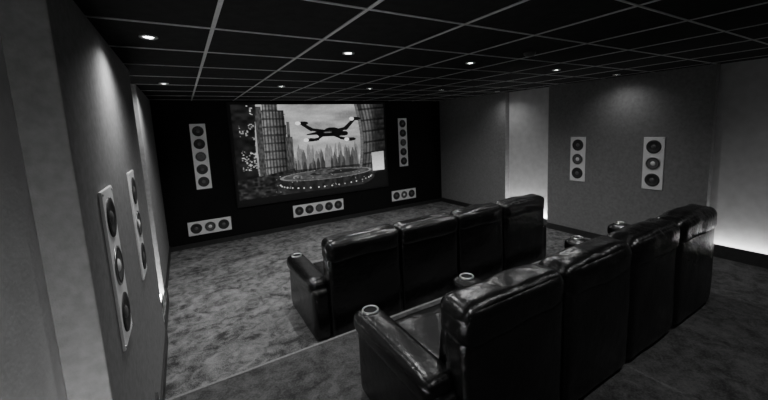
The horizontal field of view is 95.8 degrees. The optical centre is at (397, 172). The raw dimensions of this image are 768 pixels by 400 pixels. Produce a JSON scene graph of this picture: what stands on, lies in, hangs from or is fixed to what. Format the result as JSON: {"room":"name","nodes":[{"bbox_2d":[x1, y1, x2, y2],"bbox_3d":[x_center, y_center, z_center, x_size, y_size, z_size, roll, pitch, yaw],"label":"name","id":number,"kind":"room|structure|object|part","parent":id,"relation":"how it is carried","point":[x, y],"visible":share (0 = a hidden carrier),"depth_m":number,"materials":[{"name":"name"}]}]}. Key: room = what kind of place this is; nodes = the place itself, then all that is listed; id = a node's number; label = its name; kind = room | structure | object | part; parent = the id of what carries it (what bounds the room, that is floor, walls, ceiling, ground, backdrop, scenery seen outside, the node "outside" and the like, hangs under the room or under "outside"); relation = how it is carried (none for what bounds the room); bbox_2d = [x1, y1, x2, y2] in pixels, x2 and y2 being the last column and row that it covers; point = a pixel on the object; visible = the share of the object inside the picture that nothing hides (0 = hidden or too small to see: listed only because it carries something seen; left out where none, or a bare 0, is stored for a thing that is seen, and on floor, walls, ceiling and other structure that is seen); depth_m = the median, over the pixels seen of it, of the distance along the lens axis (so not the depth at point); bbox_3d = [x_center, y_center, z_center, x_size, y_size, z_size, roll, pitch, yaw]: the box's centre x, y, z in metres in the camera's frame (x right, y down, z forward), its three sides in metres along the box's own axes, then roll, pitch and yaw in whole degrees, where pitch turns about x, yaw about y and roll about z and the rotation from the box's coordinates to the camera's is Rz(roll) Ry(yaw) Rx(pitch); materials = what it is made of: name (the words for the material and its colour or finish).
{"room":"home theater","nodes":[
{"label":"home theater","id":0,"kind":"room"},
{"bbox_2d":[0,39,66,399],"bbox_3d":[-1.760,0.481,2.029,0.100,2.500,8.400,-7,9,-31],"label":"wall","id":1,"kind":"structure","parent":0,"point":[30,364],"depth_m":1.03,"materials":[{"name":"paint"}]},
{"bbox_2d":[0,0,164,399],"bbox_3d":[-1.715,0.461,2.163,0.120,2.500,2.220,-7,9,-31],"label":"wall panel","id":2,"kind":"object","parent":1,"relation":"attached to","point":[71,93],"depth_m":1.25,"materials":[{"name":"paint"}]},
{"bbox_2d":[98,185,132,351],"bbox_3d":[-1.294,0.427,1.605,0.022,0.720,0.250,-7,9,-31],"label":"speaker","id":3,"kind":"object","parent":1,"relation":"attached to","point":[108,213],"visible":1,"depth_m":1.55},
{"bbox_2d":[126,170,147,279],"bbox_3d":[-1.769,0.345,2.365,0.022,0.720,0.250,-7,9,-31],"label":"speaker","id":4,"kind":"object","parent":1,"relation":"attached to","point":[130,175],"visible":1,"depth_m":2.30},
{"bbox_2d":[131,84,168,298],"bbox_3d":[-3.361,0.185,4.757,0.080,2.500,2.050,-7,9,-31],"label":"wall panel","id":5,"kind":"object","parent":1,"relation":"attached to","point":[142,109],"depth_m":4.21,"materials":[{"name":"paint"}]},
{"bbox_2d":[155,246,170,399],"bbox_3d":[-1.581,1.544,2.255,0.056,0.320,8.400,-7,9,-31],"label":"baseboard","id":6,"kind":"structure","parent":1,"relation":"attached to","point":[165,309],"depth_m":3.26,"materials":[{"name":"black wood"}]},
{"bbox_2d":[150,100,441,246],"bbox_3d":[-1.414,-0.224,7.204,6.210,2.500,0.100,-7,9,-31],"label":"wall","id":7,"kind":"structure","parent":0,"point":[183,203],"depth_m":6.19,"materials":[{"name":"black paint"}]},
{"bbox_2d":[189,124,211,189],"bbox_3d":[-3.358,-0.275,5.910,0.234,1.099,0.022,-7,9,-31],"label":"speaker","id":8,"kind":"object","parent":7,"relation":"attached to","point":[198,137],"visible":1,"depth_m":5.90},
{"bbox_2d":[187,216,231,236],"bbox_3d":[-3.290,0.931,6.082,0.667,0.240,0.022,-7,9,-31],"label":"speaker","id":9,"kind":"object","parent":7,"relation":"attached to","point":[218,224],"visible":1,"depth_m":6.07},
{"bbox_2d":[170,198,441,251],"bbox_3d":[-1.350,0.982,7.305,5.810,0.080,0.015,-7,9,-31],"label":"baseboard","id":10,"kind":"structure","parent":7,"relation":"attached to","point":[248,235],"depth_m":6.85,"materials":[{"name":"black wood"}]},
{"bbox_2d":[226,102,388,207],"bbox_3d":[-1.602,-0.466,6.980,3.170,1.895,0.036,-7,9,-31],"label":"projection screen","id":11,"kind":"object","parent":7,"relation":"attached to","point":[281,151],"visible":1,"depth_m":6.82,"materials":[{"name":"multicoloured"}]},
{"bbox_2d":[293,198,343,217],"bbox_3d":[-1.611,0.711,7.109,1.060,0.235,0.022,-7,9,-31],"label":"speaker","id":12,"kind":"object","parent":7,"relation":"attached to","point":[337,204],"visible":1,"depth_m":7.09},
{"bbox_2d":[398,118,407,166],"bbox_3d":[0.111,-0.706,8.034,0.238,1.104,0.022,-7,9,-31],"label":"speaker","id":13,"kind":"object","parent":7,"relation":"attached to","point":[402,122],"visible":1,"depth_m":8.02},
{"bbox_2d":[392,188,415,201],"bbox_3d":[0.140,0.505,8.182,0.656,0.239,0.022,-7,9,-31],"label":"speaker","id":14,"kind":"object","parent":7,"relation":"attached to","point":[397,195],"visible":1,"depth_m":8.17},
{"bbox_2d":[165,201,589,399],"bbox_3d":[0.885,1.447,3.787,6.210,0.100,8.600,-7,9,-31],"label":"floor","id":15,"kind":"structure","parent":0,"point":[232,310],"depth_m":4.05,"materials":[{"name":"carpet"}]},
{"bbox_2d":[287,193,545,340],"bbox_3d":[0.441,0.868,4.289,3.369,0.957,0.987,-7,9,-31],"label":"recliner sofa","id":16,"kind":"object","parent":15,"relation":"on","point":[403,265],"visible":0.98,"depth_m":3.58,"materials":[{"name":"black leather"}]},
{"bbox_3d":[-0.897,1.256,3.510,0.182,0.505,0.890,-7,9,-31],"label":"arm","id":17,"kind":"part","parent":16,"relation":"part of","materials":[{"name":"black leather"}]},
{"bbox_2d":[313,261,323,273],"bbox_3d":[-0.580,1.095,3.781,0.668,0.252,0.662,-7,9,-31],"label":"seat cushion","id":18,"kind":"object","parent":16,"relation":"on","point":[319,265],"depth_m":3.74,"materials":[{"name":"black leather"}]},
{"bbox_3d":[-0.180,1.167,3.950,0.172,0.505,0.890,-7,9,-31],"label":"arm","id":19,"kind":"part","parent":16,"relation":"part of","materials":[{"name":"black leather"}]},
{"bbox_3d":[1.783,0.923,5.152,0.181,0.505,0.890,-7,9,-31],"label":"arm","id":20,"kind":"part","parent":16,"relation":"part of","materials":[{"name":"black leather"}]},
{"bbox_2d":[173,257,767,399],"bbox_3d":[1.973,1.505,2.022,6.010,0.160,4.260,-7,9,-31],"label":"platform","id":21,"kind":"object","parent":15,"relation":"on","point":[719,351],"visible":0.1,"depth_m":2.53,"materials":[{"name":"carpet"}]},
{"bbox_2d":[166,260,540,399],"bbox_3d":[0.848,1.247,3.807,5.770,0.034,0.024,-7,9,-31],"label":"trim","id":22,"kind":"structure","parent":21,"relation":"attached to","point":[346,333],"depth_m":2.71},
{"bbox_2d":[354,204,716,399],"bbox_3d":[1.363,0.869,2.783,3.368,0.954,0.983,-7,9,-31],"label":"recliner sofa","id":23,"kind":"object","parent":21,"relation":"on","point":[557,327],"visible":1,"depth_m":2.06,"materials":[{"name":"black leather"}]},
{"bbox_3d":[0.025,1.256,2.004,0.183,0.504,0.891,-7,9,-31],"label":"arm","id":24,"kind":"part","parent":23,"relation":"part of","materials":[{"name":"black leather"}]},
{"bbox_2d":[395,303,440,358],"bbox_3d":[0.344,1.096,2.273,0.665,0.250,0.660,-7,9,-31],"label":"seat cushion","id":25,"kind":"object","parent":23,"relation":"on","point":[424,325],"depth_m":2.25,"materials":[{"name":"black leather"}]},
{"bbox_2d":[439,327,445,364],"bbox_3d":[0.506,0.928,1.974,0.637,0.405,0.233,-7,15,-31],"label":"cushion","id":26,"kind":"object","parent":23,"relation":"on","point":[442,356],"depth_m":1.81,"materials":[{"name":"black leather"}]},
{"bbox_2d":[73,0,767,100],"bbox_3d":[0.776,-1.128,3.444,6.210,0.100,8.600,-7,9,-31],"label":"ceiling","id":27,"kind":"structure","parent":0,"point":[301,18],"depth_m":2.44,"materials":[{"name":"tile"}]},
{"bbox_2d":[139,34,157,39],"bbox_3d":[-1.450,-0.790,2.017,0.094,0.014,0.094,-7,9,-31],"label":"recessed light","id":28,"kind":"object","parent":27,"relation":"in","point":[147,37],"depth_m":2.01,"materials":[{"name":"white glass"}]},
{"bbox_2d":[342,51,354,54],"bbox_3d":[-0.382,-0.922,2.671,0.094,0.014,0.094,-7,9,-31],"label":"recessed light","id":29,"kind":"object","parent":27,"relation":"in","point":[348,52],"depth_m":2.67,"materials":[{"name":"white glass"}]},
{"bbox_2d":[85,0,767,100],"bbox_3d":[0.778,-1.076,3.451,6.010,0.006,8.400,-7,9,-31],"label":"grid","id":30,"kind":"object","parent":27,"relation":"attached to","point":[220,2],"depth_m":2.76,"materials":[{"name":"grey metal"}]},
{"bbox_2d":[524,51,535,56],"bbox_3d":[1.125,-1.011,2.964,0.100,0.034,0.100,-7,9,-31],"label":"smoke detector","id":31,"kind":"object","parent":27,"relation":"attached to","point":[530,53],"visible":1,"depth_m":2.93,"materials":[{"name":"black plastic"}]},
{"bbox_2d":[509,58,767,253],"bbox_3d":[3.422,-0.162,5.202,0.100,2.500,8.400,-7,9,-31],"label":"wall","id":32,"kind":"structure","parent":0,"point":[739,188],"depth_m":4.16,"materials":[{"name":"paint"}]},
{"bbox_2d":[439,92,508,204],"bbox_3d":[1.652,-0.437,7.826,0.120,2.500,2.050,-7,9,-31],"label":"wall panel","id":33,"kind":"object","parent":32,"relation":"attached to","point":[474,131],"depth_m":7.62,"materials":[{"name":"paint"}]},
{"bbox_2d":[570,137,585,181],"bbox_3d":[2.929,-0.223,5.646,0.022,0.709,0.253,-7,9,-31],"label":"speaker","id":34,"kind":"object","parent":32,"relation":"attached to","point":[578,144],"visible":1,"depth_m":5.63},
{"bbox_2d":[441,197,767,268],"bbox_3d":[3.325,0.935,5.259,0.035,0.320,8.400,-7,9,-31],"label":"baseboard","id":35,"kind":"structure","parent":32,"relation":"attached to","point":[753,258],"depth_m":4.21,"materials":[{"name":"black wood"}]},
{"bbox_2d":[547,64,720,235],"bbox_3d":[3.281,-0.159,5.221,0.120,2.500,2.220,-7,9,-31],"label":"wall panel","id":36,"kind":"object","parent":32,"relation":"attached to","point":[615,115],"depth_m":5.00,"materials":[{"name":"fabric"}]},
{"bbox_2d":[641,137,664,190],"bbox_3d":[3.492,-0.128,4.745,0.022,0.713,0.251,-7,9,-31],"label":"speaker","id":37,"kind":"object","parent":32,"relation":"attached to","point":[654,147],"visible":1,"depth_m":4.74}
]}

